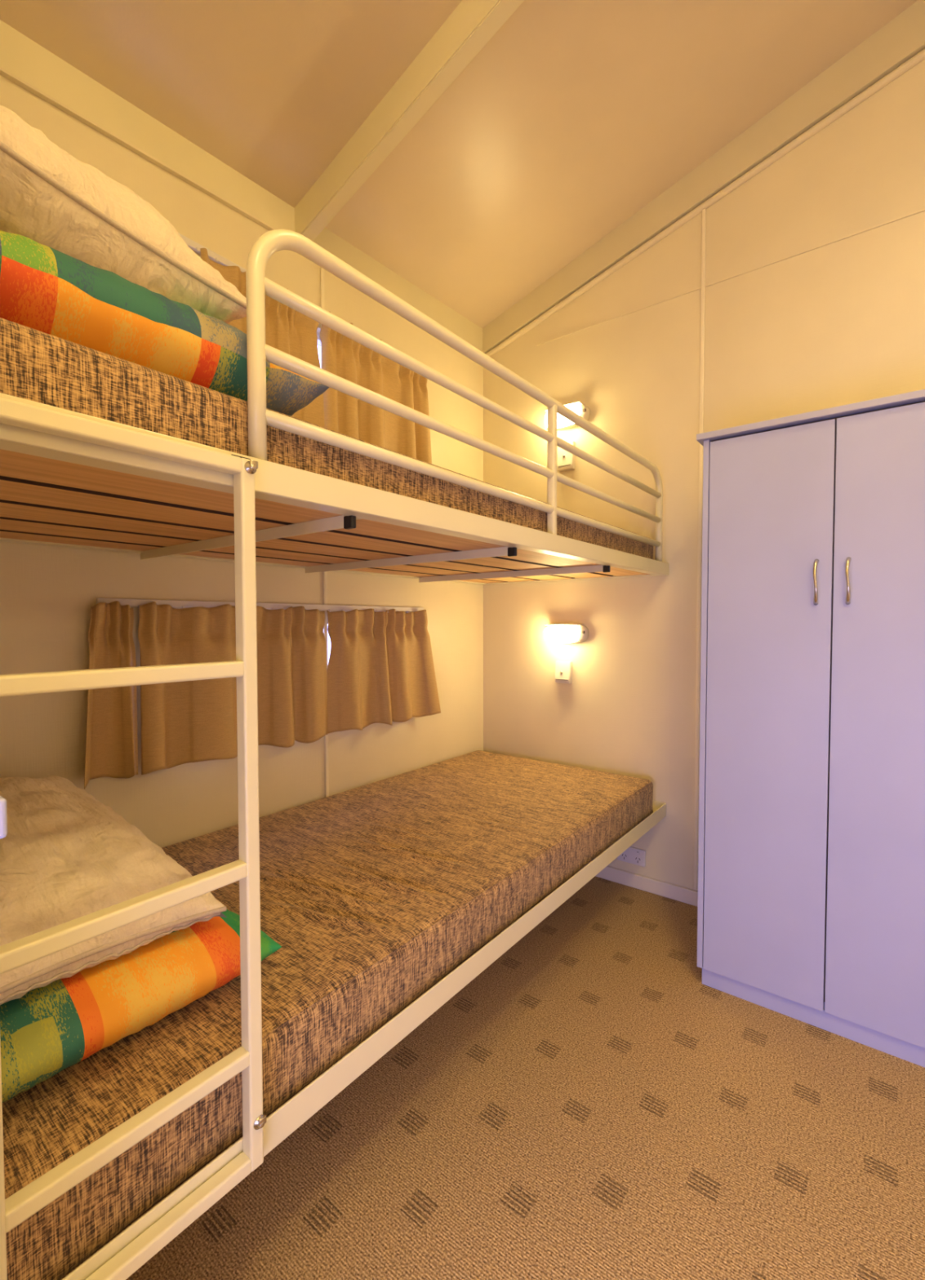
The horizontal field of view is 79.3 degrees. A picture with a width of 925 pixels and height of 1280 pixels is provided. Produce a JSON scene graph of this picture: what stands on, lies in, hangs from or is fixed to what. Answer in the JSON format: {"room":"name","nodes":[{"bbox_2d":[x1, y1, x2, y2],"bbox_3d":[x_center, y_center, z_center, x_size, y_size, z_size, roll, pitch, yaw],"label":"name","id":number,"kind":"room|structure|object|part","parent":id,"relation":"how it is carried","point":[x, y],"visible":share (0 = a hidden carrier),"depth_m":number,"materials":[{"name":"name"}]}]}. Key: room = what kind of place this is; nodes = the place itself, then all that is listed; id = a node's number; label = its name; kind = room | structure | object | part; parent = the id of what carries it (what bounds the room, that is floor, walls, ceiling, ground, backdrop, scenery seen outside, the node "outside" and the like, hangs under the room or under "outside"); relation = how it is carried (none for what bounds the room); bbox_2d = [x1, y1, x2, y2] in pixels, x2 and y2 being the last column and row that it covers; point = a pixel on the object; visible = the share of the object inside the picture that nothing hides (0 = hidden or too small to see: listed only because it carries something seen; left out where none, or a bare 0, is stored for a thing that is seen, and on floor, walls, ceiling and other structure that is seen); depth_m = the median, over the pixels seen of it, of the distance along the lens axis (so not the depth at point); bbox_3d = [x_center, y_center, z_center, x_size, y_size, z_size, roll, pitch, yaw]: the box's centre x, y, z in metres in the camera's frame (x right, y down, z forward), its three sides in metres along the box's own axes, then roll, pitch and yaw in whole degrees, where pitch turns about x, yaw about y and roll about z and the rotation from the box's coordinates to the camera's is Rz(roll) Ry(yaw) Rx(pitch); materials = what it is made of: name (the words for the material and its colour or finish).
{"room":"bunk bedroom","nodes":[
{"label":"bunk bedroom","id":0,"kind":"room"},
{"bbox_2d":[0,795,7,838],"bbox_3d":[-0.348,0.039,0.345,0.015,2.100,0.100,1,2,38],"label":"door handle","id":1,"kind":"structure","parent":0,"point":[3,817],"depth_m":0.38,"materials":[{"name":"paint"}]},
{"bbox_2d":[0,75,483,847],"bbox_3d":[-0.859,-0.214,1.569,0.070,2.528,3.050,1,2,38],"label":"wall","id":2,"kind":"structure","parent":0,"point":[47,593],"depth_m":1.65,"materials":[{"name":"paint"}]},
{"bbox_2d":[0,20,294,231],"bbox_3d":[-0.886,-1.341,1.432,0.012,0.151,1.070,1,2,38],"label":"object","id":3,"kind":"structure","parent":2,"relation":"attached to","point":[20,55],"depth_m":1.46,"materials":[{"name":"paint"}]},
{"bbox_2d":[177,232,246,272],"bbox_3d":[-0.547,-1.129,1.869,0.020,0.026,1.235,1,2,38],"label":"track","id":4,"kind":"object","parent":2,"relation":"attached to","point":[193,246],"visible":0.14,"depth_m":1.63,"materials":[{"name":"plastic"}]},
{"bbox_2d":[200,248,324,427],"bbox_3d":[-0.610,-0.905,1.745,0.077,0.440,0.411,1,2,38],"label":"curtain","id":5,"kind":"object","parent":4,"relation":"hanging from","point":[288,331],"visible":0.3,"depth_m":1.79,"materials":[{"name":"beige fabric"}]},
{"bbox_2d":[319,311,431,463],"bbox_3d":[-0.312,-0.919,2.133,0.069,0.442,0.572,1,2,38],"label":"curtain","id":6,"kind":"object","parent":4,"relation":"hanging from","point":[342,357],"visible":0.67,"depth_m":2.09,"materials":[{"name":"beige fabric"}]},
{"bbox_2d":[0,66,483,351],"bbox_3d":[-0.553,-1.321,1.861,0.015,0.093,2.155,1,2,38],"label":"trim","id":7,"kind":"structure","parent":2,"relation":"attached to","point":[3,73],"depth_m":1.45,"materials":[{"name":"paint"}]},
{"bbox_2d":[96,597,423,613],"bbox_3d":[-0.546,-0.110,1.902,0.020,0.026,1.235,1,2,38],"label":"track","id":8,"kind":"object","parent":2,"relation":"attached to","point":[132,602],"visible":0.61,"depth_m":1.78,"materials":[{"name":"plastic"}]},
{"bbox_2d":[84,600,137,789],"bbox_3d":[-0.896,0.130,1.415,0.066,0.459,0.139,1,2,38],"label":"curtain","id":9,"kind":"object","parent":8,"relation":"hanging from","point":[111,733],"visible":0.9,"depth_m":1.43,"materials":[{"name":"beige fabric"}]},
{"bbox_2d":[137,601,328,774],"bbox_3d":[-0.655,0.120,1.716,0.076,0.459,0.632,1,2,38],"label":"curtain","id":10,"kind":"object","parent":8,"relation":"hanging from","point":[182,722],"visible":0.9,"depth_m":1.63,"materials":[{"name":"beige fabric"}]},
{"bbox_2d":[326,608,440,733],"bbox_3d":[-0.295,0.104,2.182,0.074,0.452,0.568,1,2,38],"label":"curtain","id":11,"kind":"object","parent":8,"relation":"hanging from","point":[380,669],"visible":1,"depth_m":2.15,"materials":[{"name":"beige fabric"}]},
{"bbox_2d":[316,332,320,366],"bbox_3d":[-0.568,-0.906,1.940,0.030,0.363,1.010,1,2,38],"label":"window","id":12,"kind":"structure","parent":2,"relation":"in","point":[317,334],"depth_m":2.00,"materials":[{"name":"glass"}]},
{"bbox_3d":[-0.568,-0.906,1.940,0.004,0.343,0.990,1,2,38],"label":"pane","id":13,"kind":"part","parent":12,"relation":"part of","materials":[{"name":"clear glass"}]},
{"bbox_2d":[320,266,328,797],"bbox_3d":[-0.488,-0.169,1.985,0.008,2.290,0.014,1,2,38],"label":"trim","id":14,"kind":"structure","parent":2,"relation":"attached to","point":[322,270],"depth_m":1.99,"materials":[{"name":"white wood"}]},
{"bbox_2d":[327,620,330,665],"bbox_3d":[-0.567,0.121,1.973,0.030,0.399,1.010,1,2,38],"label":"window","id":15,"kind":"structure","parent":2,"relation":"in","point":[328,637],"depth_m":2.06,"materials":[{"name":"glass"}]},
{"bbox_2d":[0,229,668,1279],"bbox_3d":[-0.182,0.053,1.629,0.929,1.381,2.132,1,2,38],"label":"bunk bed","id":16,"kind":"object","parent":2,"relation":"attached to","point":[68,478],"visible":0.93,"depth_m":0.84,"materials":[{"name":"white metal"}]},
{"bbox_3d":[-0.467,0.253,0.541,0.023,0.974,0.020,1,2,38],"label":"post","id":17,"kind":"part","parent":16,"relation":"part of","materials":[{"name":"white metal"}]},
{"bbox_3d":[-0.293,0.245,0.765,0.023,0.974,0.020,1,2,38],"label":"post","id":18,"kind":"part","parent":16,"relation":"part of","materials":[{"name":"white metal"}]},
{"bbox_2d":[0,317,653,559],"bbox_3d":[-0.221,-0.314,1.615,0.857,0.124,2.058,1,2,38],"label":"mattress","id":19,"kind":"object","parent":16,"relation":"on","point":[36,366],"visible":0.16,"depth_m":0.74,"materials":[{"name":"brown fabric"}]},
{"bbox_2d":[0,230,329,416],"bbox_3d":[-0.669,-0.440,0.974,0.759,0.164,0.513,1,2,38],"label":"patterned pillow","id":20,"kind":"object","parent":19,"relation":"on","point":[45,289],"visible":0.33,"depth_m":0.71,"materials":[{"name":"fabric"}]},
{"bbox_2d":[0,105,246,324],"bbox_3d":[-0.740,-0.658,0.955,0.708,0.288,0.438,1,2,38],"label":"pillow","id":21,"kind":"object","parent":20,"relation":"on","point":[54,199],"visible":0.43,"depth_m":0.76,"materials":[{"name":"fabric"}]},
{"bbox_2d":[2,750,653,1279],"bbox_3d":[-0.217,0.630,1.645,0.869,0.149,2.066,1,2,38],"label":"mattress","id":22,"kind":"object","parent":16,"relation":"on","point":[371,894],"visible":0.81,"depth_m":1.13,"materials":[{"name":"brown fabric"}]},
{"bbox_2d":[0,908,281,1102],"bbox_3d":[-0.748,0.519,1.004,0.738,0.131,0.483,1,2,38],"label":"patterned pillow","id":23,"kind":"object","parent":22,"relation":"on","point":[57,1025],"visible":0.35,"depth_m":0.79,"materials":[{"name":"fabric"}]},
{"bbox_2d":[0,775,226,1004],"bbox_3d":[-0.783,0.374,0.972,0.703,0.193,0.413,1,2,38],"label":"pillow","id":24,"kind":"object","parent":23,"relation":"on","point":[66,855],"visible":0.91,"depth_m":0.87,"materials":[{"name":"fabric"}]},
{"bbox_3d":[-0.195,-0.259,1.629,0.896,0.046,2.132,1,2,38],"label":"bed frame","id":25,"kind":"part","parent":16,"relation":"part of","materials":[{"name":"white metal"}]},
{"bbox_3d":[-0.194,0.696,1.660,0.896,0.052,2.132,1,2,38],"label":"bed frame","id":26,"kind":"part","parent":16,"relation":"part of","materials":[{"name":"white metal"}]},
{"bbox_3d":[0.231,-0.530,1.464,0.021,0.021,1.708,1,2,38],"label":"rail","id":27,"kind":"part","parent":16,"relation":"part of","materials":[{"name":"white metal"}]},
{"bbox_3d":[0.231,-0.436,1.467,0.021,0.021,1.708,1,2,38],"label":"rail","id":28,"kind":"part","parent":16,"relation":"part of","materials":[{"name":"white metal"}]},
{"bbox_3d":[0.231,-0.344,1.470,0.021,0.021,1.708,1,2,38],"label":"rail","id":29,"kind":"part","parent":16,"relation":"part of","materials":[{"name":"white metal"}]},
{"bbox_3d":[0.237,-0.435,1.475,0.022,0.373,0.020,1,2,38],"label":"post","id":30,"kind":"part","parent":16,"relation":"part of","materials":[{"name":"white metal"}]},
{"bbox_2d":[312,227,482,350],"bbox_3d":[-0.211,-1.414,2.301,0.012,0.149,1.035,1,2,38],"label":"trim","id":31,"kind":"structure","parent":2,"relation":"attached to","point":[445,316],"depth_m":2.25,"materials":[{"name":"paint"}]},
{"bbox_2d":[294,0,524,240],"bbox_3d":[0.477,-1.727,1.066,2.600,0.869,0.048,1,2,38],"label":"ceiling beam","id":32,"kind":"structure","parent":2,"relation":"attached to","point":[472,24],"depth_m":1.55,"materials":[{"name":"paint"}]},
{"bbox_2d":[0,0,918,328],"bbox_3d":[0.192,-1.796,0.713,2.820,0.980,3.270,1,2,38],"label":"ceiling","id":33,"kind":"structure","parent":0,"point":[575,116],"depth_m":1.67,"materials":[{"name":"paint"}]},
{"bbox_2d":[59,871,924,1279],"bbox_3d":[0.196,1.114,0.807,2.820,0.080,3.270,1,2,38],"label":"floor","id":34,"kind":"structure","parent":0,"point":[585,1106],"depth_m":1.18,"materials":[{"name":"carpet"}]},
{"bbox_2d":[696,389,924,1066],"bbox_3d":[1.108,0.220,1.653,0.682,1.650,0.526,1,2,38],"label":"wardrobe","id":35,"kind":"object","parent":34,"relation":"on","point":[811,903],"visible":1,"depth_m":1.49,"materials":[{"name":"laminate"}]},
{"bbox_3d":[0.848,0.208,1.569,0.305,1.568,0.016,1,2,38],"label":"door","id":36,"kind":"part","parent":35,"relation":"part of","materials":[{"name":"laminate"}]},
{"bbox_3d":[1.112,-0.596,1.632,0.682,0.018,0.510,1,2,38],"label":"panel","id":37,"kind":"part","parent":35,"relation":"part of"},
{"bbox_3d":[0.928,-0.153,1.468,0.012,0.122,0.032,1,2,38],"label":"handle","id":38,"kind":"part","parent":35,"relation":"part of","materials":[{"name":"metal"}]},
{"bbox_3d":[0.984,-0.151,1.425,0.012,0.122,0.032,1,2,38],"label":"handle","id":39,"kind":"part","parent":35,"relation":"part of","materials":[{"name":"metal"}]},
{"bbox_3d":[1.092,0.214,1.380,0.305,1.568,0.016,1,2,38],"label":"door","id":40,"kind":"part","parent":35,"relation":"part of","materials":[{"name":"laminate"}]},
{"bbox_2d":[483,59,924,890],"bbox_3d":[1.123,-0.606,1.993,2.670,3.279,0.070,1,2,38],"label":"wall","id":41,"kind":"structure","parent":0,"point":[842,322],"depth_m":2.18,"materials":[{"name":"paint"}]},
{"bbox_2d":[555,660,572,684],"bbox_3d":[0.448,0.144,2.479,0.074,0.099,0.030,1,2,38],"label":"light switch","id":42,"kind":"object","parent":41,"relation":"attached to","point":[563,669],"visible":1,"depth_m":2.47,"materials":[{"name":"beige plastic"}]},
{"bbox_2d":[543,622,588,643],"bbox_3d":[0.442,-0.030,2.438,0.196,0.092,0.092,1,2,38],"label":"wall lamp","id":43,"kind":"object","parent":41,"relation":"attached to","point":[560,633],"visible":1,"depth_m":2.41,"materials":[{"name":"beige plastic"}]},
{"bbox_3d":[0.420,-0.024,2.437,0.160,0.076,0.062,1,2,38],"label":"lamp shade","id":44,"kind":"part","parent":43,"relation":"part of","materials":[{"name":"white glass"}]},
{"bbox_2d":[557,440,575,472],"bbox_3d":[0.453,-0.802,2.443,0.074,0.120,0.030,1,2,38],"label":"light switch","id":45,"kind":"object","parent":41,"relation":"attached to","point":[566,460],"visible":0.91,"depth_m":2.43,"materials":[{"name":"beige plastic"}]},
{"bbox_2d":[544,400,590,430],"bbox_3d":[0.440,-0.970,2.408,0.196,0.092,0.092,1,2,38],"label":"wall lamp","id":46,"kind":"object","parent":41,"relation":"attached to","point":[580,408],"visible":0.47,"depth_m":2.38,"materials":[{"name":"beige plastic"}]},
{"bbox_3d":[0.418,-0.964,2.406,0.160,0.076,0.062,1,2,38],"label":"lamp shade","id":47,"kind":"part","parent":46,"relation":"part of","materials":[{"name":"white"}]},
{"bbox_2d":[617,846,645,866],"bbox_3d":[0.700,0.893,2.317,0.117,0.068,0.015,1,2,38],"label":"power outlet","id":48,"kind":"object","parent":41,"relation":"attached to","point":[634,855],"visible":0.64,"depth_m":2.31,"materials":[{"name":"plastic"}]},
{"bbox_2d":[578,861,697,906],"bbox_3d":[1.127,1.006,1.990,2.600,0.058,0.014,1,2,38],"label":"baseboard","id":49,"kind":"structure","parent":41,"relation":"attached to","point":[676,892],"depth_m":2.26,"materials":[{"name":"paint"}]},
{"bbox_2d":[693,208,706,890],"bbox_3d":[0.902,-0.317,2.123,0.014,2.575,0.010,1,2,38],"label":"trim","id":50,"kind":"structure","parent":41,"relation":"attached to","point":[704,211],"depth_m":2.12,"materials":[{"name":"white wood"}]},
{"bbox_2d":[482,0,924,354],"bbox_3d":[1.126,-1.787,1.893,2.588,0.860,0.022,1,2,38],"label":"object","id":51,"kind":"structure","parent":41,"relation":"attached to","point":[903,37],"depth_m":1.99,"materials":[{"name":"paint"}]},
{"bbox_2d":[485,48,924,357],"bbox_3d":[1.130,-1.688,1.900,2.592,0.717,0.025,1,2,38],"label":"trim","id":52,"kind":"structure","parent":41,"relation":"attached to","point":[919,57],"depth_m":2.02,"materials":[{"name":"paint"}]},
{"bbox_2d":[536,208,924,346],"bbox_3d":[1.246,-1.316,1.827,2.300,0.007,0.004,1,2,38],"label":"trim","id":53,"kind":"structure","parent":41,"relation":"attached to","point":[923,209],"depth_m":1.99,"materials":[{"name":"paint"}]}
]}

